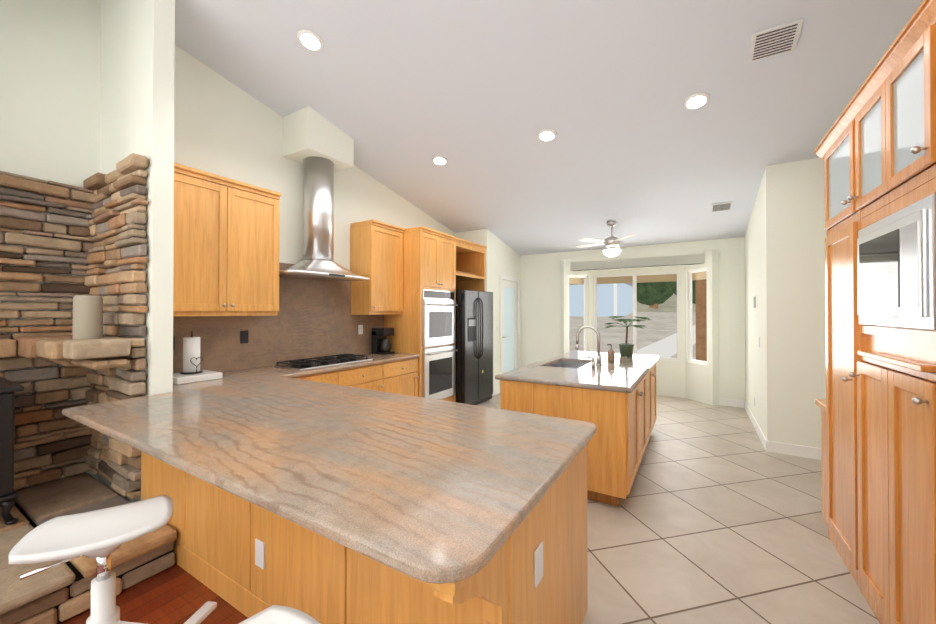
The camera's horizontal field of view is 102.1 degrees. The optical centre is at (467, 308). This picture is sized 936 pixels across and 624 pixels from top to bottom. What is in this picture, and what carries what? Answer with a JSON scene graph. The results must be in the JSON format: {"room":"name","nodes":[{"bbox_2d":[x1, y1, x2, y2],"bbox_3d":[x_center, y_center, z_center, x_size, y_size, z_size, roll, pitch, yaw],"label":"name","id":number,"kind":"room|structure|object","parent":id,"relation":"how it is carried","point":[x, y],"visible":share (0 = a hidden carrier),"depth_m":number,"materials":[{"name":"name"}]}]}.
{"room":"kitchen","nodes":[
{"label":"kitchen","id":0,"kind":"room"},
{"bbox_2d":[0,0,100,489],"bbox_3d":[-3.698,-1.313,1.973,0.150,5.600,2.840,0,0,31],"label":"wall","id":1,"kind":"structure","parent":0,"point":[50,72],"depth_m":2.81,"materials":[{"name":"white paint"}]},
{"bbox_2d":[98,0,174,501],"bbox_3d":[-2.503,-1.307,2.840,1.000,5.600,0.120,0,0,31],"label":"wall","id":2,"kind":"structure","parent":0,"point":[137,75],"depth_m":2.60,"materials":[{"name":"white paint"}]},
{"bbox_2d":[56,563,247,623],"bbox_3d":[-1.655,1.526,0.509,5.240,0.100,2.880,0,0,31],"label":"floor","id":3,"kind":"structure","parent":0,"point":[175,593],"depth_m":1.92,"materials":[{"name":"brown wood"}]},
{"bbox_2d":[0,472,176,623],"bbox_3d":[-2.927,1.368,1.560,1.575,0.235,2.362,0,0,31],"label":"hearth","id":4,"kind":"object","parent":3,"relation":"on","point":[60,592],"visible":0.77,"depth_m":2.00,"materials":[{"name":"grey"}]},
{"bbox_2d":[0,378,23,524],"bbox_3d":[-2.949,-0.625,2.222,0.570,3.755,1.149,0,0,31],"label":"wood stove","id":5,"kind":"object","parent":4,"relation":"on","point":[8,492],"visible":1,"depth_m":2.19,"materials":[{"name":"black metal"}]},
{"bbox_2d":[0,153,147,499],"bbox_3d":[-3.023,0.114,1.948,1.018,2.268,1.913,0,0,31],"label":"stone fireplace","id":6,"kind":"object","parent":4,"relation":"on","point":[107,228],"visible":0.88,"depth_m":2.67,"materials":[{"name":"brown stone"}]},
{"bbox_2d":[72,295,102,339],"bbox_3d":[-2.470,0.057,2.460,0.140,0.285,0.136,0,0,31],"label":"candle","id":7,"kind":"object","parent":6,"relation":"on","point":[87,316],"visible":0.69,"depth_m":2.41,"materials":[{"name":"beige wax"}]},
{"bbox_2d":[9,494,216,623],"bbox_3d":[-1.137,1.078,1.221,0.535,0.804,0.448,0,0,31],"label":"bar stool","id":8,"kind":"object","parent":3,"relation":"on","point":[100,535],"visible":1,"depth_m":1.21,"materials":[{"name":"white plastic"}]},
{"bbox_2d":[238,605,320,623],"bbox_3d":[-0.399,1.075,0.665,0.532,0.804,0.420,0,0,31],"label":"bar stool","id":9,"kind":"object","parent":3,"relation":"on","point":[276,614],"visible":1,"depth_m":0.86,"materials":[{"name":"white plastic"}]},
{"bbox_2d":[174,45,454,366],"bbox_3d":[-1.465,-0.693,4.913,0.150,4.400,4.510,0,0,31],"label":"wall","id":10,"kind":"structure","parent":0,"point":[224,127],"depth_m":3.77,"materials":[{"name":"white paint"}]},
{"bbox_2d":[173,163,281,315],"bbox_3d":[-2.147,-0.512,3.238,0.406,1.145,0.931,0,0,31],"label":"upper cabinet","id":11,"kind":"object","parent":10,"relation":"attached to","point":[226,249],"visible":0.69,"depth_m":3.13,"materials":[{"name":"brown wood"}]},
{"bbox_2d":[173,262,383,372],"bbox_3d":[-1.861,0.051,4.083,0.020,1.059,2.681,0,0,31],"label":"backsplash","id":12,"kind":"structure","parent":10,"relation":"attached to","point":[313,318],"depth_m":4.00,"materials":[{"name":"tile"}]},
{"bbox_2d":[240,331,247,343],"bbox_3d":[-2.132,0.268,3.607,0.006,0.120,0.075,0,0,31],"label":"outlet","id":13,"kind":"object","parent":12,"relation":"attached to","point":[243,336],"depth_m":3.60,"materials":[{"name":"black plastic"}]},
{"bbox_2d":[358,325,362,333],"bbox_3d":[-1.377,0.267,4.857,0.006,0.120,0.075,0,0,31],"label":"outlet","id":14,"kind":"object","parent":12,"relation":"attached to","point":[360,327],"depth_m":4.85,"materials":[{"name":"white plastic"}]},
{"bbox_2d":[279,156,369,280],"bbox_3d":[-1.569,-0.965,4.084,0.478,1.263,1.065,0,0,31],"label":"range hood","id":15,"kind":"object","parent":10,"relation":"attached to","point":[317,262],"visible":0.94,"depth_m":3.98,"materials":[{"name":"silver metal"}]},
{"bbox_2d":[350,219,404,314],"bbox_3d":[-1.153,-0.500,4.884,0.406,1.145,0.585,0,0,31],"label":"upper cabinet","id":16,"kind":"object","parent":10,"relation":"attached to","point":[376,252],"visible":1,"depth_m":4.70,"materials":[{"name":"brown wood"}]},
{"bbox_2d":[283,106,353,171],"bbox_3d":[-1.616,-1.898,4.119,0.420,0.600,0.580,0,0,31],"label":"soffit","id":17,"kind":"structure","parent":0,"point":[308,131],"depth_m":3.92,"materials":[{"name":"white paint"}]},
{"bbox_2d":[175,0,482,232],"bbox_3d":[-0.823,-1.729,5.461,0.790,1.317,6.140,0,0,31],"label":"ceiling","id":18,"kind":"structure","parent":0,"point":[205,38],"depth_m":3.60,"materials":[{"name":"white paint"}]},
{"bbox_2d":[455,229,500,388],"bbox_3d":[0.121,-0.679,6.911,0.800,4.400,0.550,0,0,31],"label":"wall","id":19,"kind":"structure","parent":0,"point":[489,240],"depth_m":6.71,"materials":[{"name":"white paint"}]},
{"bbox_2d":[456,238,486,290],"bbox_3d":[-0.203,0.226,6.210,0.657,2.580,0.965,0,0,31],"label":"wall cabinet","id":20,"kind":"object","parent":19,"relation":"attached to","point":[470,265],"visible":0.33,"depth_m":6.51,"materials":[{"name":"brown wood"}]},
{"bbox_2d":[492,387,499,395],"bbox_3d":[0.457,1.465,6.664,0.014,0.110,0.440,0,0,31],"label":"baseboard","id":21,"kind":"structure","parent":19,"relation":"attached to","point":[496,390],"depth_m":6.73,"materials":[{"name":"white wood"}]},
{"bbox_2d":[501,240,520,367],"bbox_3d":[0.813,-0.675,7.428,0.150,4.400,1.050,0,0,31],"label":"wall","id":22,"kind":"structure","parent":0,"point":[509,261],"depth_m":7.33,"materials":[{"name":"white paint"}]},
{"bbox_2d":[502,280,516,372],"bbox_3d":[0.801,0.489,7.281,0.094,2.050,0.756,0,0,31],"label":"frosted door","id":23,"kind":"structure","parent":22,"relation":"in","point":[509,325],"depth_m":7.33,"materials":[{"name":"white glass"}]},
{"bbox_2d":[500,275,520,373],"bbox_3d":[0.820,0.454,7.269,0.018,2.140,0.920,0,0,31],"label":"door frame","id":24,"kind":"structure","parent":22,"relation":"attached to","point":[518,280],"depth_m":7.60,"materials":[{"name":"white wood"}]},
{"bbox_2d":[191,0,923,255],"bbox_3d":[0.751,-2.035,2.749,4.710,1.890,9.160,0,0,31],"label":"ceiling","id":25,"kind":"structure","parent":0,"point":[479,95],"depth_m":3.27,"materials":[{"name":"white paint"}]},
{"bbox_2d":[297,29,323,50],"bbox_3d":[-1.240,-2.110,2.983,0.200,0.047,0.196,0,0,31],"label":"recessed light","id":26,"kind":"object","parent":25,"relation":"in","point":[311,40],"visible":1,"depth_m":2.96,"materials":[{"name":"white"}]},
{"bbox_2d":[432,155,447,164],"bbox_3d":[-0.334,-1.763,4.501,0.200,0.047,0.196,0,0,31],"label":"recessed light","id":27,"kind":"object","parent":25,"relation":"in","point":[439,160],"visible":0.94,"depth_m":4.47,"materials":[{"name":"white glass"}]},
{"bbox_2d":[537,129,556,140],"bbox_3d":[0.803,-1.762,3.849,0.200,0.047,0.196,0,0,31],"label":"recessed light","id":28,"kind":"object","parent":25,"relation":"in","point":[546,134],"visible":1,"depth_m":3.83,"materials":[{"name":"white glass"}]},
{"bbox_2d":[576,221,643,256],"bbox_3d":[2.202,-1.057,5.785,1.151,0.535,1.111,0,0,31],"label":"ceiling fan","id":29,"kind":"object","parent":25,"relation":"hanging from","point":[611,243],"visible":1,"depth_m":5.67,"materials":[{"name":"silver metal"}]},
{"bbox_2d":[683,92,709,108],"bbox_3d":[1.937,-1.759,3.212,0.200,0.047,0.196,0,0,31],"label":"recessed light","id":30,"kind":"object","parent":25,"relation":"in","point":[697,100],"visible":0.96,"depth_m":3.19,"materials":[{"name":"white"}]},
{"bbox_2d":[710,201,732,211],"bbox_3d":[3.308,-1.329,4.938,0.240,0.056,0.237,0,0,31],"label":"ceiling vent","id":31,"kind":"object","parent":25,"relation":"in","point":[723,206],"visible":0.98,"depth_m":4.92,"materials":[{"name":"white metal"}]},
{"bbox_2d":[748,18,803,62],"bbox_3d":[2.113,-1.842,2.614,0.270,0.061,0.266,0,0,31],"label":"ceiling vent","id":32,"kind":"object","parent":25,"relation":"in","point":[774,41],"visible":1,"depth_m":2.60,"materials":[{"name":"white metal"}]},
{"bbox_2d":[561,260,588,353],"bbox_3d":[2.087,0.299,7.273,0.606,2.450,0.120,0,0,-14],"label":"wall","id":33,"kind":"structure","parent":0,"point":[565,269],"depth_m":7.16,"materials":[{"name":"white paint"}]},
{"bbox_2d":[568,275,586,351],"bbox_3d":[2.076,0.144,7.310,0.490,1.580,0.135,0,0,-14],"label":"window","id":34,"kind":"structure","parent":33,"relation":"in","point":[577,279],"depth_m":7.29,"materials":[{"name":"white"}]},
{"bbox_2d":[521,237,744,400],"bbox_3d":[2.758,-0.680,6.779,3.850,4.400,0.150,0,0,31],"label":"wall","id":35,"kind":"structure","parent":0,"point":[540,307],"depth_m":6.52,"materials":[{"name":"white paint"}]},
{"bbox_2d":[719,398,742,407],"bbox_3d":[4.070,1.459,5.882,0.310,0.110,0.024,0,0,31],"label":"baseboard","id":36,"kind":"structure","parent":35,"relation":"attached to","point":[723,402],"depth_m":5.86,"materials":[{"name":"white"}]},
{"bbox_2d":[587,266,687,397],"bbox_3d":[3.044,0.296,6.909,1.740,2.450,0.120,0,0,31],"label":"wall","id":37,"kind":"structure","parent":0,"point":[670,378],"depth_m":6.58,"materials":[{"name":"white paint"}]},
{"bbox_2d":[594,271,679,360],"bbox_3d":[3.064,0.142,6.942,1.500,1.580,0.135,0,0,31],"label":"window","id":38,"kind":"structure","parent":37,"relation":"in","point":[636,278],"depth_m":6.88,"materials":[{"name":"white"}]},
{"bbox_2d":[559,253,720,270],"bbox_3d":[3.024,-0.804,6.882,2.600,0.150,0.600,0,0,31],"label":"ceiling","id":39,"kind":"structure","parent":0,"point":[652,263],"depth_m":6.58,"materials":[{"name":"white paint"}]},
{"bbox_2d":[477,393,879,623],"bbox_3d":[1.284,1.554,4.371,5.500,0.100,6.770,0,0,31],"label":"floor","id":40,"kind":"structure","parent":0,"point":[714,516],"depth_m":2.46,"materials":[{"name":"beige tile"}]},
{"bbox_2d":[141,452,192,575],"bbox_3d":[-1.585,1.052,2.672,0.717,0.880,0.921,0,0,31],"label":"base cabinet","id":41,"kind":"object","parent":40,"relation":"on","point":[158,478],"depth_m":2.20,"materials":[{"name":"brown wood"}]},
{"bbox_2d":[62,369,596,583],"bbox_3d":[-1.096,0.587,2.175,3.297,0.038,1.300,0,0,31],"label":"countertop","id":42,"kind":"structure","parent":41,"relation":"on","point":[429,490],"depth_m":1.45,"materials":[{"name":"stone"}]},
{"bbox_2d":[173,370,221,384],"bbox_3d":[-2.233,0.548,3.061,0.300,0.050,0.320,0,0,31],"label":"marble tray","id":43,"kind":"object","parent":42,"relation":"on","point":[204,375],"visible":0.69,"depth_m":2.98,"materials":[{"name":"white stone"}]},
{"bbox_2d":[180,331,202,373],"bbox_3d":[-2.248,0.352,3.083,0.163,0.340,0.150,0,0,31],"label":"paper towel holder","id":44,"kind":"object","parent":43,"relation":"on","point":[191,355],"visible":1,"depth_m":3.04,"materials":[{"name":"black"}]},
{"bbox_2d":[193,476,252,617],"bbox_3d":[-1.073,1.050,2.362,0.678,0.880,0.921,0,0,31],"label":"base cabinet","id":45,"kind":"object","parent":40,"relation":"on","point":[222,520],"depth_m":1.93,"materials":[{"name":"brown wood"}]},
{"bbox_2d":[253,504,312,616],"bbox_3d":[-0.574,1.048,2.071,0.723,0.880,0.905,0,0,31],"label":"base cabinet","id":46,"kind":"object","parent":40,"relation":"on","point":[286,579],"depth_m":1.67,"materials":[{"name":"brown wood"}]},
{"bbox_2d":[255,539,264,569],"bbox_3d":[-0.964,1.136,1.753,0.070,0.120,0.008,0,0,31],"label":"outlet","id":47,"kind":"object","parent":46,"relation":"attached to","point":[260,558],"depth_m":1.75,"materials":[{"name":"white plastic"}]},
{"bbox_2d":[295,370,346,385],"bbox_3d":[-1.719,1.060,3.727,0.622,0.880,0.688,0,0,31],"label":"base cabinet","id":48,"kind":"object","parent":40,"relation":"on","point":[339,377],"depth_m":3.73,"materials":[{"name":"brown wood"}]},
{"bbox_2d":[344,362,386,391],"bbox_3d":[-1.408,1.063,4.242,0.622,0.880,0.764,0,0,31],"label":"base cabinet","id":49,"kind":"object","parent":40,"relation":"on","point":[371,377],"depth_m":4.18,"materials":[{"name":"brown wood"}]},
{"bbox_2d":[251,353,419,376],"bbox_3d":[-1.391,0.602,4.249,0.647,0.038,1.905,0,0,31],"label":"countertop","id":50,"kind":"structure","parent":49,"relation":"on","point":[377,358],"depth_m":3.93,"materials":[{"name":"stone"}]},
{"bbox_2d":[273,354,372,369],"bbox_3d":[-1.513,0.554,4.040,0.440,0.052,0.920,0,0,31],"label":"gas cooktop","id":51,"kind":"object","parent":50,"relation":"in","point":[310,363],"visible":1,"depth_m":3.90,"materials":[{"name":"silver metal"}]},
{"bbox_2d":[372,327,394,354],"bbox_3d":[-1.096,0.416,4.940,0.266,0.340,0.190,0,0,31],"label":"coffee maker","id":52,"kind":"object","parent":50,"relation":"on","point":[381,344],"visible":1,"depth_m":4.88,"materials":[{"name":"black plastic"}]},
{"bbox_2d":[387,358,418,396],"bbox_3d":[-1.092,1.067,4.765,0.622,0.880,0.706,0,0,31],"label":"base cabinet","id":53,"kind":"object","parent":40,"relation":"on","point":[399,377],"depth_m":4.67,"materials":[{"name":"brown wood"}]},
{"bbox_2d":[384,226,456,401],"bbox_3d":[-0.660,0.221,5.424,0.686,2.580,0.843,0,0,31],"label":"tall cabinet","id":54,"kind":"object","parent":40,"relation":"on","point":[429,258],"visible":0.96,"depth_m":5.04,"materials":[{"name":"brown wood"}]},
{"bbox_2d":[422,289,457,399],"bbox_3d":[-0.369,0.502,5.246,0.112,1.525,0.747,0,0,31],"label":"double wall oven","id":55,"kind":"object","parent":54,"relation":"in","point":[438,329],"visible":0.92,"depth_m":5.19,"materials":[{"name":"silver metal"}]},
{"bbox_2d":[313,444,587,623],"bbox_3d":[-0.006,1.045,1.718,0.862,0.880,0.921,0,0,31],"label":"base cabinet","id":56,"kind":"object","parent":40,"relation":"on","point":[320,578],"depth_m":1.38,"materials":[{"name":"brown wood"}]},
{"bbox_2d":[534,541,542,587],"bbox_3d":[0.241,0.866,1.285,0.007,0.120,0.070,0,0,31],"label":"outlet","id":57,"kind":"object","parent":56,"relation":"attached to","point":[538,553],"depth_m":1.27,"materials":[{"name":"white plastic"}]},
{"bbox_2d":[456,289,492,404],"bbox_3d":[-0.101,0.606,6.140,0.827,1.780,0.915,0,0,31],"label":"refrigerator","id":58,"kind":"object","parent":40,"relation":"on","point":[474,347],"visible":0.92,"depth_m":5.81,"materials":[{"name":"black metal"}]},
{"bbox_2d":[500,373,647,505],"bbox_3d":[1.031,1.058,3.544,1.045,0.880,1.224,0,0,31],"label":"base cabinet","id":59,"kind":"object","parent":40,"relation":"on","point":[624,423],"depth_m":2.91,"materials":[{"name":"brown wood"}]},
{"bbox_2d":[648,363,656,440],"bbox_3d":[1.596,1.065,4.480,1.045,0.880,1.206,0,0,31],"label":"base cabinet","id":60,"kind":"object","parent":40,"relation":"on","point":[652,413],"depth_m":4.20,"materials":[{"name":"brown wood"}]},
{"bbox_2d":[495,351,659,392],"bbox_3d":[1.318,0.599,4.018,1.110,0.040,2.390,0,0,31],"label":"countertop","id":61,"kind":"structure","parent":60,"relation":"on","point":[624,374],"depth_m":3.42,"materials":[{"name":"stone"}]},
{"bbox_2d":[550,361,587,368],"bbox_3d":[1.081,0.721,4.061,0.420,0.200,0.780,0,0,31],"label":"sink basin","id":62,"kind":"object","parent":61,"relation":"in","point":[576,365],"depth_m":4.41,"materials":[{"name":"silver metal"}]},
{"bbox_2d":[575,325,602,367],"bbox_3d":[1.223,0.376,3.901,0.274,0.403,0.362,0,0,31],"label":"faucet","id":63,"kind":"object","parent":61,"relation":"on","point":[598,359],"visible":1,"depth_m":3.91,"materials":[{"name":"silver metal"}]},
{"bbox_2d":[607,344,614,362],"bbox_3d":[1.555,0.481,4.116,0.077,0.196,0.072,0,0,31],"label":"soap dispenser","id":64,"kind":"object","parent":61,"relation":"on","point":[611,355],"visible":1,"depth_m":4.09,"materials":[{"name":"brown plastic"}]},
{"bbox_2d":[606,316,649,356],"bbox_3d":[1.983,0.335,4.711,0.562,0.496,0.540,0,0,31],"label":"potted plant","id":65,"kind":"object","parent":61,"relation":"on","point":[626,349],"visible":1,"depth_m":4.63,"materials":[{"name":"green plant"}]},
{"bbox_2d":[815,398,827,525],"bbox_3d":[2.720,1.070,2.452,0.646,0.840,0.316,0,0,31],"label":"desk","id":66,"kind":"object","parent":40,"relation":"on","point":[821,403],"visible":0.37,"depth_m":2.67,"materials":[{"name":"brown wood"}]},
{"bbox_2d":[818,116,845,564],"bbox_3d":[2.474,0.201,2.067,0.665,2.572,0.600,0,0,31],"label":"tall cabinet","id":67,"kind":"object","parent":40,"relation":"on","point":[830,150],"depth_m":2.31,"materials":[{"name":"brown wood"}]},
{"bbox_2d":[842,0,935,623],"bbox_3d":[2.120,0.197,1.482,0.665,2.572,0.964,0,0,31],"label":"tall cabinet","id":68,"kind":"object","parent":40,"relation":"on","point":[875,150],"depth_m":1.63,"materials":[{"name":"brown wood"}]},
{"bbox_2d":[857,193,935,330],"bbox_3d":[1.852,-0.166,1.657,0.048,0.490,0.730,0,0,31],"label":"built-in microwave","id":69,"kind":"object","parent":68,"relation":"in","point":[896,263],"visible":1,"depth_m":1.54,"materials":[{"name":"silver metal"}]},
{"bbox_2d":[685,249,718,405],"bbox_3d":[3.813,0.292,6.232,0.120,2.450,0.606,0,0,-14],"label":"wall","id":70,"kind":"structure","parent":0,"point":[701,383],"depth_m":5.98,"materials":[{"name":"white paint"}]},
{"bbox_2d":[688,268,707,364],"bbox_3d":[3.849,0.137,6.244,0.135,1.580,0.490,0,0,-14],"label":"window","id":71,"kind":"structure","parent":70,"relation":"in","point":[698,274],"depth_m":6.39,"materials":[{"name":"white"}]},
{"bbox_2d":[745,163,785,442],"bbox_3d":[3.760,-0.693,4.860,0.150,4.400,2.100,0,0,31],"label":"wall","id":72,"kind":"structure","parent":0,"point":[765,286],"depth_m":3.99,"materials":[{"name":"white paint"}]},
{"bbox_2d":[753,296,755,307],"bbox_3d":[3.598,-0.084,4.755,0.020,0.140,0.100,0,0,31],"label":"switch","id":73,"kind":"object","parent":72,"relation":"attached to","point":[754,301],"depth_m":4.71,"materials":[{"name":"grey plastic"}]},
{"bbox_2d":[743,400,768,451],"bbox_3d":[3.686,1.452,4.881,0.014,0.110,2.114,0,0,31],"label":"baseboard","id":74,"kind":"structure","parent":72,"relation":"attached to","point":[765,443],"depth_m":4.53,"materials":[{"name":"white wood"}]},
{"bbox_2d":[784,158,825,447],"bbox_3d":[3.641,-0.701,3.793,0.750,4.400,0.150,0,0,31],"label":"wall","id":75,"kind":"structure","parent":0,"point":[805,237],"depth_m":3.84,"materials":[{"name":"white paint"}]},
{"bbox_2d":[769,441,820,459],"bbox_3d":[3.479,1.444,3.780,0.730,0.110,0.014,0,0,31],"label":"baseboard","id":76,"kind":"structure","parent":75,"relation":"attached to","point":[794,450],"depth_m":3.86,"materials":[{"name":"white"}]},
{"label":"outside","id":77,"kind":"structure","parent":0,"visible":0},
{"bbox_2d":[569,293,695,359],"bbox_3d":[20.221,-1.669,33.244,80.000,7.250,62.100,0,0,31],"label":"ground","id":78,"kind":"structure","parent":77,"point":[657,335],"depth_m":18.23,"materials":[{"name":"concrete"}]},
{"bbox_2d":[569,283,632,316],"bbox_3d":[9.855,-0.712,30.676,6.300,2.800,5.600,0,0,31],"label":"shed","id":79,"kind":"object","parent":78,"relation":"on","point":[615,299],"visible":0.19,"depth_m":27.91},
{"bbox_2d":[637,280,695,308],"bbox_3d":[19.049,-2.493,32.567,9.542,6.574,11.223,0,0,31],"label":"trees","id":80,"kind":"object","parent":78,"relation":"on","point":[652,294],"visible":0.08,"depth_m":31.36,"materials":[{"name":"green plant"}]},
{"bbox_2d":[695,279,706,360],"bbox_3d":[5.387,0.449,7.257,1.750,2.650,0.100,0,0,31],"label":"fence","id":81,"kind":"object","parent":78,"relation":"on","point":[701,317],"visible":0.07,"depth_m":7.62,"materials":[{"name":"brown wood"}]}
]}

